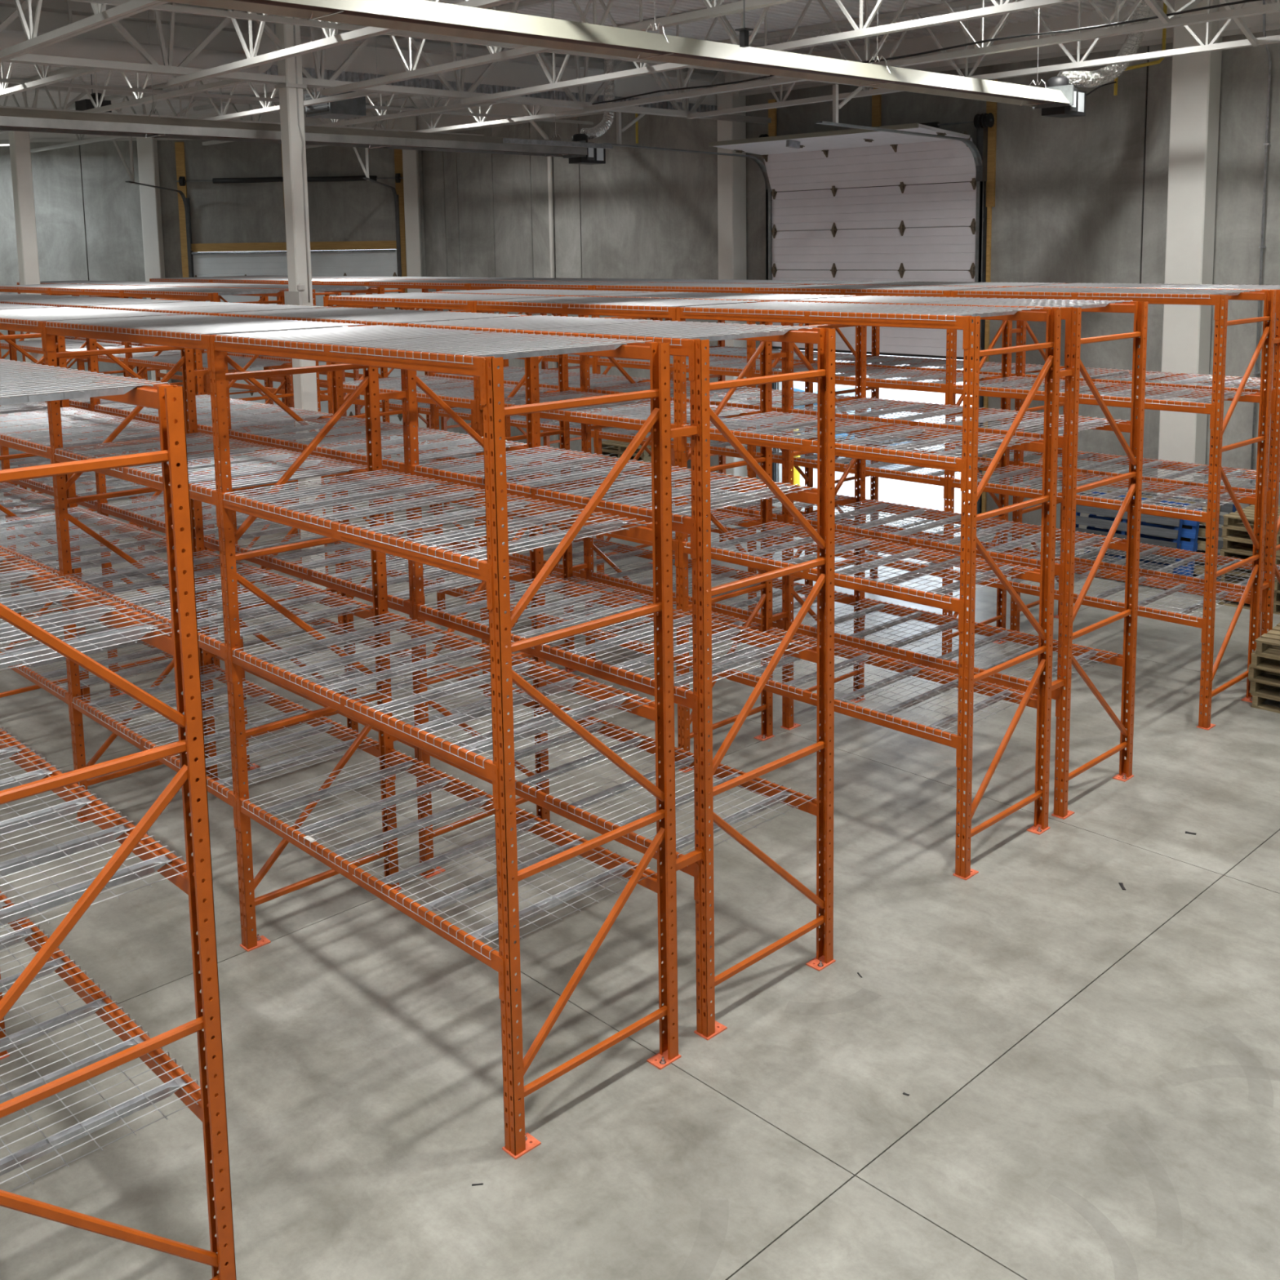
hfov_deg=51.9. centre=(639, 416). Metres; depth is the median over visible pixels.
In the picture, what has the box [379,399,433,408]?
deck
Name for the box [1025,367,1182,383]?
deck
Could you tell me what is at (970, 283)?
deck
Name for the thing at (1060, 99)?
heater
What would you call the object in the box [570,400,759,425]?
deck
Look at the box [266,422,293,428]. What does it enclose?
deck
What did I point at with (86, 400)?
deck
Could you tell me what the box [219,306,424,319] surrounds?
deck
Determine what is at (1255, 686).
pallet
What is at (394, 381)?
deck
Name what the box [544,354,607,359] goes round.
deck
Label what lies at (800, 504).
deck
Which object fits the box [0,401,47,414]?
deck
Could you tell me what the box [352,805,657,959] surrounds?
deck
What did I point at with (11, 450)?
deck
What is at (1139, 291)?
deck
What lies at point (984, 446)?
deck
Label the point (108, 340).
deck
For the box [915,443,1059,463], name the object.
deck
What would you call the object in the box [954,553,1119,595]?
deck
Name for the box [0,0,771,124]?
roof truss
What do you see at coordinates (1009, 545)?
deck
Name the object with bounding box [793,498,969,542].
deck
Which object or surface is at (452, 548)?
deck
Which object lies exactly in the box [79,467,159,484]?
deck
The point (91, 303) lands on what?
deck
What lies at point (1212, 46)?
joist
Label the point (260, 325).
deck
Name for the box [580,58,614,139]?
flexible duct
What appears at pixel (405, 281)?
deck
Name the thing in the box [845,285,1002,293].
deck
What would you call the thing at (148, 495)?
deck
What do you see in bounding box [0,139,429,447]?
wall
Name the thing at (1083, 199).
wall
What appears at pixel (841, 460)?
deck
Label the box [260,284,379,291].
deck
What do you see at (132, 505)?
deck
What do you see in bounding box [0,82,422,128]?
girder
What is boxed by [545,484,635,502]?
deck
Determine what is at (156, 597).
deck
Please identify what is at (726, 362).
deck
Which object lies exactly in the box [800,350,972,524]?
ground
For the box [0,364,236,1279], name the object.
rack
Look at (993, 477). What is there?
deck
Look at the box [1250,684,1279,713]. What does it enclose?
pallet
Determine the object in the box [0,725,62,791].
deck
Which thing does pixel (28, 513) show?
deck
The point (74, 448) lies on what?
deck
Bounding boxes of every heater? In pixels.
[0,9,605,164]
[154,0,1085,118]
[304,88,366,119]
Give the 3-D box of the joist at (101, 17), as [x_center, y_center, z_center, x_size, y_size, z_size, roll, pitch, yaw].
[0.120,-3.057,5.673,0.096,1.143,19.400,-8,10,-43]
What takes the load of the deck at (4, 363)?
on the rack at (197, 882)
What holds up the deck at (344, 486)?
on the rack at (664, 882)
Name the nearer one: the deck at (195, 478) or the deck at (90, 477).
the deck at (195, 478)
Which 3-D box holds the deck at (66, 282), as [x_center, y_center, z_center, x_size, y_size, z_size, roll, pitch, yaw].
[-9.466,-2.290,22.610,1.096,0.047,1.165,-8,10,-43]
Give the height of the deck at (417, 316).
0.047 m
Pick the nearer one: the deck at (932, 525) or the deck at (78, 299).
the deck at (932, 525)
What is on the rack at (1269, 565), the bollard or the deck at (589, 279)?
the deck at (589, 279)
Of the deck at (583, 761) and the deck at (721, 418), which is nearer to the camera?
the deck at (583, 761)
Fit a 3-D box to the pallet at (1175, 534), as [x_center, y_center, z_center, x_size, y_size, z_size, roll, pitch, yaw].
[5.901,1.490,16.052,0.321,0.999,1.363,-8,10,-43]
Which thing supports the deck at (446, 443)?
on the rack at (699, 700)
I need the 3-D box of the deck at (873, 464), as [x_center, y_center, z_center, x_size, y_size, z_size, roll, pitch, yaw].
[2.906,0.505,13.588,1.096,0.047,1.165,-8,10,-43]
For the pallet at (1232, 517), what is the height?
0.126 m
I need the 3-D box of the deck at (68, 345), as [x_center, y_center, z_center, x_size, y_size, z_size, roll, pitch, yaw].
[-8.611,-1.066,20.026,1.096,0.047,1.165,-8,10,-43]
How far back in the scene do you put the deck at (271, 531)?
10.94 m
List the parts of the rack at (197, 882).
post, plate, post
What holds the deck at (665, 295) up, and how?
on the rack at (1135, 427)
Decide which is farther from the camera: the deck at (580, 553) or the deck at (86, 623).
the deck at (580, 553)
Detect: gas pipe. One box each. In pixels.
[635,113,638,143]
[1085,2,1167,96]
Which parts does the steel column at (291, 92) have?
cap plate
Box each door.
[111,136,407,444]
[502,73,997,531]
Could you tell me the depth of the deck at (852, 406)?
10.82 m
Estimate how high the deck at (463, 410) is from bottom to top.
0.047 m
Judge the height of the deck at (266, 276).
0.047 m
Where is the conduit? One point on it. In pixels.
(1266, 144)
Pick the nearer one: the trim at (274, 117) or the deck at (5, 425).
the deck at (5, 425)
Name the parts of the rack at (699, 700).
post, post, post, post, post, post, plate, post, post, plate, post, post, plate, plate, post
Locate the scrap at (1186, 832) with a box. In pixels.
[1185,831,1195,835]
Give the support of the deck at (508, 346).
on the rack at (664, 882)
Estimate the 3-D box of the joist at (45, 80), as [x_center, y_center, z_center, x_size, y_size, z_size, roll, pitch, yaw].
[-12.014,-5.048,21.072,0.096,0.757,17.800,-8,10,-43]
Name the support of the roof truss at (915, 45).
attached to the wall at (1083, 199)
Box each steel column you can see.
[8,130,53,497]
[136,137,171,382]
[274,14,326,604]
[400,115,426,444]
[716,71,747,476]
[1156,0,1222,563]
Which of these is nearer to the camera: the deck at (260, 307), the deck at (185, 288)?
the deck at (260, 307)
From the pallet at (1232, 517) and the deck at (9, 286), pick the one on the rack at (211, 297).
the deck at (9, 286)
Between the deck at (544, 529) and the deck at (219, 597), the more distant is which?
the deck at (544, 529)
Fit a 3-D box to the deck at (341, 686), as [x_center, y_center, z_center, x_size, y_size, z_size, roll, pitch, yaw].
[-1.545,1.353,7.523,1.096,0.047,1.165,-8,10,-43]
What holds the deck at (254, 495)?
on the rack at (211, 297)
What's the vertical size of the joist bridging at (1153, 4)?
0.882 m
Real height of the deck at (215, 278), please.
0.047 m
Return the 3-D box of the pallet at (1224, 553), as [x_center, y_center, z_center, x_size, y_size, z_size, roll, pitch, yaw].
[7.316,1.561,14.770,1.000,0.126,1.214,-8,10,-43]
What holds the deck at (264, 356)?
on the rack at (379, 290)
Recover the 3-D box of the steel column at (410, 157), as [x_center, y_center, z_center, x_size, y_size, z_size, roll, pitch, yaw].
[-4.770,-2.895,27.913,0.300,7.000,0.260,-1,7,0]
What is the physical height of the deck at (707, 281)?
0.047 m
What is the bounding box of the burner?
[75,74,111,112]
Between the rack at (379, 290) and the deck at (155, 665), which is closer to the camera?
the deck at (155, 665)
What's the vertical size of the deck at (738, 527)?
0.047 m
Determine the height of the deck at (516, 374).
0.047 m
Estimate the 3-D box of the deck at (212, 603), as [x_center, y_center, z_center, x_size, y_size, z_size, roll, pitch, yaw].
[-2.464,1.245,8.473,1.096,0.047,1.165,-8,10,-43]
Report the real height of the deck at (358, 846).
0.047 m
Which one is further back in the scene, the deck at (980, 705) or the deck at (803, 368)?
the deck at (803, 368)
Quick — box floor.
[0,444,1279,1279]
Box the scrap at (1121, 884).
[1118,882,1125,889]
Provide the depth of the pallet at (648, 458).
22.55 m
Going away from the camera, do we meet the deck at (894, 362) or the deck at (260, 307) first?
the deck at (260, 307)
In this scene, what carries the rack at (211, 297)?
on the floor
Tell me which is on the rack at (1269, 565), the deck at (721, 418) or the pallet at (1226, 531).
the deck at (721, 418)
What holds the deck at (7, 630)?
on the rack at (197, 882)
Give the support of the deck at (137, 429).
on the rack at (664, 882)
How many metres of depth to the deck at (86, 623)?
11.14 m
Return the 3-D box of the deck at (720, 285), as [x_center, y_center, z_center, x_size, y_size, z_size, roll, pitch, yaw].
[1.102,-1.497,15.190,1.096,0.047,1.165,-8,10,-43]
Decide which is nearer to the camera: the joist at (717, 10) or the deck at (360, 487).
the joist at (717, 10)
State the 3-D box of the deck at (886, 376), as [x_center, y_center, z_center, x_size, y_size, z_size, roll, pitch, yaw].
[2.889,-0.399,13.475,1.096,0.047,1.165,-8,10,-43]
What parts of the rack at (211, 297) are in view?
post, post, post, post, post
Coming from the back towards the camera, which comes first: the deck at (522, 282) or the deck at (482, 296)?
the deck at (522, 282)
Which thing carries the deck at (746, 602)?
on the rack at (1135, 427)
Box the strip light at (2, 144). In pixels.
[0,142,8,146]
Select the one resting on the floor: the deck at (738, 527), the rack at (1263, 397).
the rack at (1263, 397)
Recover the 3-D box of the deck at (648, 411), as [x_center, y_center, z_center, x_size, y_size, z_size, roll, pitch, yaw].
[0.304,-0.036,18.104,1.096,0.047,1.165,-8,10,-43]
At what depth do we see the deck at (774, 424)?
16.17 m
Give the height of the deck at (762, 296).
0.047 m
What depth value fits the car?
25.03 m
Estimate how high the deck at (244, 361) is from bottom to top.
0.047 m
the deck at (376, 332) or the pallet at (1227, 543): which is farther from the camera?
the pallet at (1227, 543)
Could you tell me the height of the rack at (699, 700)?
3.665 m
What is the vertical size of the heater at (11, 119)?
1.625 m
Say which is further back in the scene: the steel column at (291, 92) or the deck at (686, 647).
the steel column at (291, 92)
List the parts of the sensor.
hanger rod, cap plate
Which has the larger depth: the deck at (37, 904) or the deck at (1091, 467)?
the deck at (1091, 467)
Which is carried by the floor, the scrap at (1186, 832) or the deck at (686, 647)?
the scrap at (1186, 832)
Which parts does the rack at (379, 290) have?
post, post, post, post, post, post, post, post, post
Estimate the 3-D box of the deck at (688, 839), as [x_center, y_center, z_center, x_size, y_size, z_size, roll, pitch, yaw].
[0.237,2.225,7.646,1.096,0.047,1.165,-8,10,-43]
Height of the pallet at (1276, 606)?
0.126 m
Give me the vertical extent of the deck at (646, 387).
0.047 m
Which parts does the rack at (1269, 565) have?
post, post, post, post, post, post, post, post, post, post, post, post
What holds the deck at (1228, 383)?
on the rack at (1269, 565)
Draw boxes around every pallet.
[601,440,651,456]
[601,446,651,462]
[604,453,651,462]
[1074,492,1184,574]
[1084,491,1202,577]
[1103,490,1220,576]
[1141,493,1236,582]
[1217,554,1278,581]
[1217,595,1279,614]
[1219,542,1279,564]
[1220,568,1279,592]
[1221,520,1279,545]
[1222,504,1279,534]
[1222,531,1279,557]
[1229,576,1279,603]
[1248,644,1279,672]
[1248,657,1279,685]
[1248,671,1279,699]
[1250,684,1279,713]
[1254,622,1279,657]
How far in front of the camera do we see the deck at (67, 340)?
20.84 m
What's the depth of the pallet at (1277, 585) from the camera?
14.86 m
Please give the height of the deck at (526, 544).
0.047 m
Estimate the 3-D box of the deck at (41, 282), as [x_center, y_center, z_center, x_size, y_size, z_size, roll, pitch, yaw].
[-10.307,-2.389,23.477,1.096,0.047,1.165,-8,10,-43]
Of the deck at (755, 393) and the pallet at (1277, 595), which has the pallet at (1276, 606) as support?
the pallet at (1277, 595)
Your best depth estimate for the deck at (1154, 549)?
13.44 m
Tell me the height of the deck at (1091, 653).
0.047 m
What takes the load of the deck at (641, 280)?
on the rack at (1269, 565)
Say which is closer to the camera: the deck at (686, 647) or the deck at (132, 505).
the deck at (686, 647)
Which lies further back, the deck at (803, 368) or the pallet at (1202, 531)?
the pallet at (1202, 531)
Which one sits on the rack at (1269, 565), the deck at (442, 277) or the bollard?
the deck at (442, 277)
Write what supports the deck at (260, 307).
on the rack at (699, 700)
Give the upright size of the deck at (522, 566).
0.047 m
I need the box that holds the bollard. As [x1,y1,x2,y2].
[791,430,799,485]
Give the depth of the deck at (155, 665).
10.32 m
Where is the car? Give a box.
[791,381,915,464]
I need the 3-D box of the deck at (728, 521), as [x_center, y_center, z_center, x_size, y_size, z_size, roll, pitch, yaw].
[0.226,0.874,11.037,1.096,0.047,1.165,-8,10,-43]
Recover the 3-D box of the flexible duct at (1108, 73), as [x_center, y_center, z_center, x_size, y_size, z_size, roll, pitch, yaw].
[5.335,-4.315,14.987,1.673,1.194,0.239,-7,9,-37]
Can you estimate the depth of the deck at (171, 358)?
17.17 m
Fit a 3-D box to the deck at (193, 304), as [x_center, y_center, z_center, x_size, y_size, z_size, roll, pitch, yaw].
[-4.187,-0.983,11.823,1.096,0.047,1.165,-8,10,-43]
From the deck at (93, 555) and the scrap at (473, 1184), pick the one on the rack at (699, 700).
the deck at (93, 555)
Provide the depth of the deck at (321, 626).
11.14 m
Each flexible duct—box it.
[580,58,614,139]
[1057,0,1151,87]
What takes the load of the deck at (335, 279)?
on the rack at (1263, 397)
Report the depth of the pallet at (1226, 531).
14.84 m
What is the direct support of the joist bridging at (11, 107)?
attached to the joist
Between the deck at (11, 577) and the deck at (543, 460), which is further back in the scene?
the deck at (543, 460)
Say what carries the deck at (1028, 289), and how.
on the rack at (1263, 397)
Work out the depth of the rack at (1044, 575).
9.25 m
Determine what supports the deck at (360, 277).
on the rack at (1269, 565)
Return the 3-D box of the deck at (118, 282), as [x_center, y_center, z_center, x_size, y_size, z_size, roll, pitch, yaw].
[-8.557,-2.183,21.671,1.096,0.047,1.165,-8,10,-43]
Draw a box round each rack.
[0,286,302,582]
[0,297,835,1039]
[0,306,704,1159]
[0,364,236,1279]
[17,282,395,574]
[149,278,1279,729]
[220,276,1279,637]
[323,296,1074,879]
[426,292,1147,819]
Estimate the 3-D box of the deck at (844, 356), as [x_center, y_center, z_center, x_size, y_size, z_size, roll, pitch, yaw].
[2.051,-0.733,16.171,1.096,0.047,1.165,-8,10,-43]
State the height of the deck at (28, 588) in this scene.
0.047 m
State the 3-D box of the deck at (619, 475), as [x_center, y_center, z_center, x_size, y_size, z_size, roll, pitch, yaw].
[0.315,0.863,18.222,1.096,0.047,1.165,-8,10,-43]
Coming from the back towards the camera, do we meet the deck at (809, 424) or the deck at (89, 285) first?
the deck at (89, 285)
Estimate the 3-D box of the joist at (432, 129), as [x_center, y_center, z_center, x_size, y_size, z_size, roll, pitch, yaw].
[-3.766,-5.521,23.770,0.096,0.757,10.300,-8,10,-43]
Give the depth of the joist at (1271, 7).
13.60 m
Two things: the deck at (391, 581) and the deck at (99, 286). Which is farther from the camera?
the deck at (99, 286)
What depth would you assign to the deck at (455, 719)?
6.61 m
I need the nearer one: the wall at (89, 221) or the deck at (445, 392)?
the deck at (445, 392)
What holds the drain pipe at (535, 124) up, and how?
attached to the wall at (1083, 199)
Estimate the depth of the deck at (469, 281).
18.68 m
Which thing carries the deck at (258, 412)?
on the rack at (699, 700)
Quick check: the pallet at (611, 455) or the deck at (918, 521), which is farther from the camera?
the pallet at (611, 455)
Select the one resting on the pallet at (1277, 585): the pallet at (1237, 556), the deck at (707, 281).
the pallet at (1237, 556)
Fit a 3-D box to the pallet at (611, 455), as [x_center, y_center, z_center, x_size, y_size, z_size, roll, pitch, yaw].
[0.018,0.757,22.888,1.000,0.126,1.212,-8,10,-44]
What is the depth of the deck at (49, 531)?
14.95 m
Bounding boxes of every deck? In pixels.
[0,284,88,288]
[0,293,47,297]
[0,294,88,300]
[0,297,133,304]
[0,303,57,309]
[0,306,115,315]
[0,310,183,326]
[0,338,85,347]
[0,359,42,373]
[0,364,169,404]
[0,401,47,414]
[0,406,124,432]
[0,418,189,452]
[0,438,44,455]
[0,451,88,470]
[0,482,23,492]
[0,488,54,515]
[0,506,132,546]
[0,511,55,532]
[0,525,195,575]
[0,528,90,551]
[0,548,58,584]
[0,576,179,671]
[0,582,62,612]
[0,608,119,653]
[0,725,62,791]
[0,782,186,937]
[0,888,86,995]
[0,977,200,1191]
[14,448,79,465]
[14,638,173,697]
[18,284,120,290]
[19,467,150,488]
[22,342,121,351]
[24,540,157,572]
[34,298,190,307]
[40,280,95,284]
[44,280,121,284]
[45,314,268,333]
[48,477,163,505]
[50,285,158,291]
[55,432,275,472]
[65,345,142,351]
[65,550,283,609]
[69,397,117,408]
[71,663,288,744]
[75,281,164,284]
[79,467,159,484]
[81,557,175,588]
[85,286,191,292]
[87,301,257,311]
[94,394,265,419]
[97,350,184,360]
[101,493,271,524]
[106,340,138,346]
[108,282,201,285]
[111,480,133,488]
[116,318,364,340]
[123,578,275,619]
[124,287,235,293]
[127,448,372,496]
[128,352,246,366]
[137,484,254,505]
[137,576,373,649]
[140,282,238,286]
[143,700,378,798]
[145,303,332,315]
[151,276,222,280]
[151,404,333,431]
[158,503,341,546]
[164,288,288,295]
[168,357,290,369]
[177,283,281,287]
[181,277,258,281]
[192,494,289,517]
[208,606,342,649]
[211,463,262,473]
[213,277,288,282]
[214,324,496,351]
[217,284,329,288]
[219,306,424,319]
[222,469,484,528]
[226,275,288,277]
[226,351,269,358]
[228,416,429,449]
[231,426,292,437]
[232,612,489,703]
[235,524,406,574]
[236,474,330,493]
[239,413,293,427]
[241,750,493,872]
[244,275,314,277]
[245,278,334,282]
[251,629,427,686]
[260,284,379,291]
[263,355,323,362]
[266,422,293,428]
[280,487,368,502]
[284,278,364,283]
[286,275,359,278]
[301,311,527,326]
[306,428,529,468]
[311,546,529,606]
[312,275,387,278]
[325,279,422,284]
[328,292,479,302]
[329,332,653,364]
[333,374,473,392]
[337,493,652,568]
[342,663,523,726]
[344,653,654,768]
[351,543,468,576]
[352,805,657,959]
[358,276,440,279]
[376,280,469,284]
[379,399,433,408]
[392,276,477,279]
[394,293,558,304]
[400,382,558,403]
[407,560,561,596]
[408,315,659,333]
[414,445,651,493]
[414,459,474,473]
[418,575,652,648]
[420,405,471,417]
[422,280,522,285]
[431,288,573,293]
[435,366,573,381]
[442,277,539,279]
[442,453,525,465]
[443,700,655,797]
[457,527,559,547]
[462,471,557,485]
[474,280,577,286]
[477,296,653,307]
[480,390,650,415]
[493,277,589,280]
[498,414,554,424]
[501,289,654,296]
[503,372,649,391]
[503,576,653,622]
[506,460,604,483]
[508,537,652,573]
[528,281,647,288]
[533,320,817,346]
[535,464,817,524]
[540,607,817,698]
[541,419,613,431]
[543,745,816,857]
[544,278,641,281]
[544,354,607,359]
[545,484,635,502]
[568,297,760,311]
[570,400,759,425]
[586,380,751,400]
[588,474,688,500]
[589,601,760,651]
[590,291,751,298]
[590,405,629,411]
[591,555,753,597]
[595,282,719,288]
[598,355,727,364]
[600,428,688,441]
[602,279,717,282]
[614,475,643,482]
[620,410,690,417]
[635,502,760,538]
[666,283,804,290]
[671,280,793,283]
[671,356,801,372]
[671,437,759,453]
[677,293,850,301]
[683,301,895,315]
[684,411,893,444]
[685,520,892,572]
[685,627,891,696]
[686,387,854,412]
[686,417,759,431]
[687,488,853,519]
[688,573,853,622]
[704,346,781,357]
[710,488,732,495]
[716,507,804,533]
[742,280,872,284]
[742,423,849,439]
[745,350,871,363]
[755,284,901,292]
[755,362,900,379]
[755,448,852,466]
[756,499,846,516]
[773,518,893,546]
[791,295,986,304]
[791,397,983,425]
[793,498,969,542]
[798,597,980,655]
[808,542,1036,603]
[810,304,1043,321]
[810,424,1042,463]
[810,658,1035,740]
[829,280,966,285]
[835,355,963,369]
[835,434,921,452]
[835,508,933,530]
[843,459,990,480]
[843,534,960,568]
[844,368,999,387]
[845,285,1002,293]
[913,624,1119,688]
[915,360,1061,374]
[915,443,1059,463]
[915,517,1124,567]
[917,408,1128,439]
[917,524,1026,546]
[919,297,1132,309]
[923,281,1065,287]
[952,464,1112,497]
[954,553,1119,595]
[956,375,1124,396]
[957,286,1128,296]
[1022,450,1179,476]
[1022,540,1175,569]
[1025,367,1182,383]
[1028,283,1183,288]
[1073,572,1241,622]
[1075,479,1251,515]
[1077,288,1262,298]
[1079,383,1257,408]
[1138,549,1279,592]
[1142,462,1279,493]
[1144,284,1279,290]
[1145,373,1279,392]
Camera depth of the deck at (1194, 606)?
11.85 m
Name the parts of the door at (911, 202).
opener rail, bearing plate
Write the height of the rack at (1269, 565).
3.665 m
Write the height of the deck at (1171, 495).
0.047 m
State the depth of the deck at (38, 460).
14.67 m
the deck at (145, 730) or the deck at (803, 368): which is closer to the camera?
the deck at (145, 730)
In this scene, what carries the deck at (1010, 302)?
on the rack at (1135, 427)
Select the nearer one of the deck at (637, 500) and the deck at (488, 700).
the deck at (637, 500)
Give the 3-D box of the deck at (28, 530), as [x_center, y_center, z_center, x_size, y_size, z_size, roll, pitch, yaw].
[-5.069,0.939,11.161,1.096,0.047,1.165,-8,10,-43]
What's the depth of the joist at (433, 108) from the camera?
21.38 m
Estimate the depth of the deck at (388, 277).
22.34 m
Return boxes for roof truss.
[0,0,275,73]
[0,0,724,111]
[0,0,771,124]
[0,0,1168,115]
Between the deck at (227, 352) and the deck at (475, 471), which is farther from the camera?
the deck at (227, 352)
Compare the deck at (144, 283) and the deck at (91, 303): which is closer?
the deck at (91, 303)
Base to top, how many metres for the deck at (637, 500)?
0.047 m
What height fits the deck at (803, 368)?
0.047 m
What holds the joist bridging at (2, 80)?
attached to the joist
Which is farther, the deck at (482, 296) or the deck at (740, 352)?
the deck at (740, 352)
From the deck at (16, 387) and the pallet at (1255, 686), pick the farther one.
the pallet at (1255, 686)
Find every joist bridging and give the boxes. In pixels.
[0,78,593,124]
[0,106,484,136]
[1144,0,1257,46]
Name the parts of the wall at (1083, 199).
wall panel, wall panel, wall panel, wall panel, wall panel, wall panel, wall panel, wall panel, wall panel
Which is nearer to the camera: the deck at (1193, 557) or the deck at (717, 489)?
the deck at (1193, 557)
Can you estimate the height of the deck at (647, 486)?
0.047 m
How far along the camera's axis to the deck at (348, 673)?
10.29 m
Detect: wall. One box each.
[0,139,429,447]
[422,29,1279,564]
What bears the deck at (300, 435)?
on the rack at (699, 700)
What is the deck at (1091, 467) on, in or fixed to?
on the rack at (1269, 565)
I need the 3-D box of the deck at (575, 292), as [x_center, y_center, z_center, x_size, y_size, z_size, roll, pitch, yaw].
[-0.638,-1.253,13.500,1.096,0.047,1.165,-8,10,-43]
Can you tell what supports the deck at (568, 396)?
on the rack at (1044, 575)
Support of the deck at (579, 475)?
on the rack at (699, 700)
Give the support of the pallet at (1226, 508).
on the floor
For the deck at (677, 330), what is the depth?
7.22 m
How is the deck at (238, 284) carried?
on the rack at (379, 290)
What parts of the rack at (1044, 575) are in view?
post, post, post, post, post, plate, plate, post, plate, post, plate, post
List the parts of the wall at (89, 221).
wall panel, wall panel, wall panel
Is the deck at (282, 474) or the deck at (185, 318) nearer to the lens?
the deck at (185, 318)
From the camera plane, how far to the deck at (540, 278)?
19.58 m
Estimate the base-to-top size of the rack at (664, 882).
3.665 m
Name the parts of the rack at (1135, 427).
post, post, post, post, post, plate, plate, post, plate, post, plate, post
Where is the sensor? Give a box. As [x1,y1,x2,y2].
[734,0,753,47]
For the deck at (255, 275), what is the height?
0.047 m
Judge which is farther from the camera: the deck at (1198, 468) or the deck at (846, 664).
the deck at (1198, 468)
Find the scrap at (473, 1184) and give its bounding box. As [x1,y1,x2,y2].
[471,1182,483,1186]
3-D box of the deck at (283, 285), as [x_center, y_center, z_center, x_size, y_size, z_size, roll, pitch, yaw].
[-5.022,-1.768,18.025,1.096,0.047,1.165,-8,10,-43]
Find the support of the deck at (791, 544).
on the rack at (1044, 575)
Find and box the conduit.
[1248,0,1271,506]
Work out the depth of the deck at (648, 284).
15.96 m
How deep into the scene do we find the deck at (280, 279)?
22.35 m
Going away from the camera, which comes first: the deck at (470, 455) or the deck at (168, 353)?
the deck at (470, 455)
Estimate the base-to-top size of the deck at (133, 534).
0.047 m
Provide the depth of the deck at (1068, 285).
13.22 m
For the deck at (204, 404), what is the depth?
11.85 m
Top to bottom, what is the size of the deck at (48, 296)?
0.047 m
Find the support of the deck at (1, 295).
on the rack at (699, 700)
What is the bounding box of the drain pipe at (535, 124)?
[522,104,559,448]
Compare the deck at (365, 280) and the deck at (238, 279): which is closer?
the deck at (365, 280)
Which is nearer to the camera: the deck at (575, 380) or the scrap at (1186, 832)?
the scrap at (1186, 832)
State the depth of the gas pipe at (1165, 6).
16.09 m
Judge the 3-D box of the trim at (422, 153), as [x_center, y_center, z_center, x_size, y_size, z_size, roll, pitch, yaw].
[-4.491,-3.103,28.318,0.440,7.300,0.400,-8,10,-43]
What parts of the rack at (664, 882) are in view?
post, post, plate, post, post, plate, post, post, plate, post, plate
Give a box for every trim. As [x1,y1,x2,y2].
[0,112,417,142]
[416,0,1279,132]
[422,153,426,276]
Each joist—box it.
[0,0,168,62]
[0,62,102,97]
[0,66,248,133]
[30,78,382,152]
[167,0,516,86]
[193,86,502,145]
[303,93,602,148]
[320,0,798,96]
[461,0,1084,104]
[583,0,1279,112]
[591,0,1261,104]
[686,0,1279,119]
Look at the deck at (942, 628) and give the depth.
11.04 m
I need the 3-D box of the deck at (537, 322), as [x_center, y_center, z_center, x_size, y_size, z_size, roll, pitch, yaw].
[-0.661,-0.568,8.182,1.096,0.047,1.165,-8,10,-43]
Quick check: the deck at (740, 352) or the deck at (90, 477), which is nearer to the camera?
the deck at (90, 477)
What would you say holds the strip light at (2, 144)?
attached to the joist at (184, 91)
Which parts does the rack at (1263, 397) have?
post, post, post, post, post, post, post, post, post, post, post, plate, post, plate, post, plate, post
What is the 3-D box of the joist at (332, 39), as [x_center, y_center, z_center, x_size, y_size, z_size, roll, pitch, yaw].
[1.582,-3.271,7.066,0.096,1.118,19.400,-8,10,-43]
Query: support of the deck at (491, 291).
on the rack at (1135, 427)
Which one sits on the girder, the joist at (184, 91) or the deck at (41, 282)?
the joist at (184, 91)
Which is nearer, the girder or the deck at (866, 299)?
the deck at (866, 299)
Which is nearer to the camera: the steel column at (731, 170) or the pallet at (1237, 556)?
the pallet at (1237, 556)
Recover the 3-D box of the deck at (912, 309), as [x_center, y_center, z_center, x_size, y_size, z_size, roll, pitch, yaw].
[1.957,-0.712,8.991,1.096,0.047,1.165,-8,10,-43]
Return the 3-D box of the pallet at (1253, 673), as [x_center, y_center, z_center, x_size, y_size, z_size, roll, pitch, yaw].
[6.139,2.252,11.552,1.215,0.126,1.000,6,10,44]
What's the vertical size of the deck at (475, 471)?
0.047 m

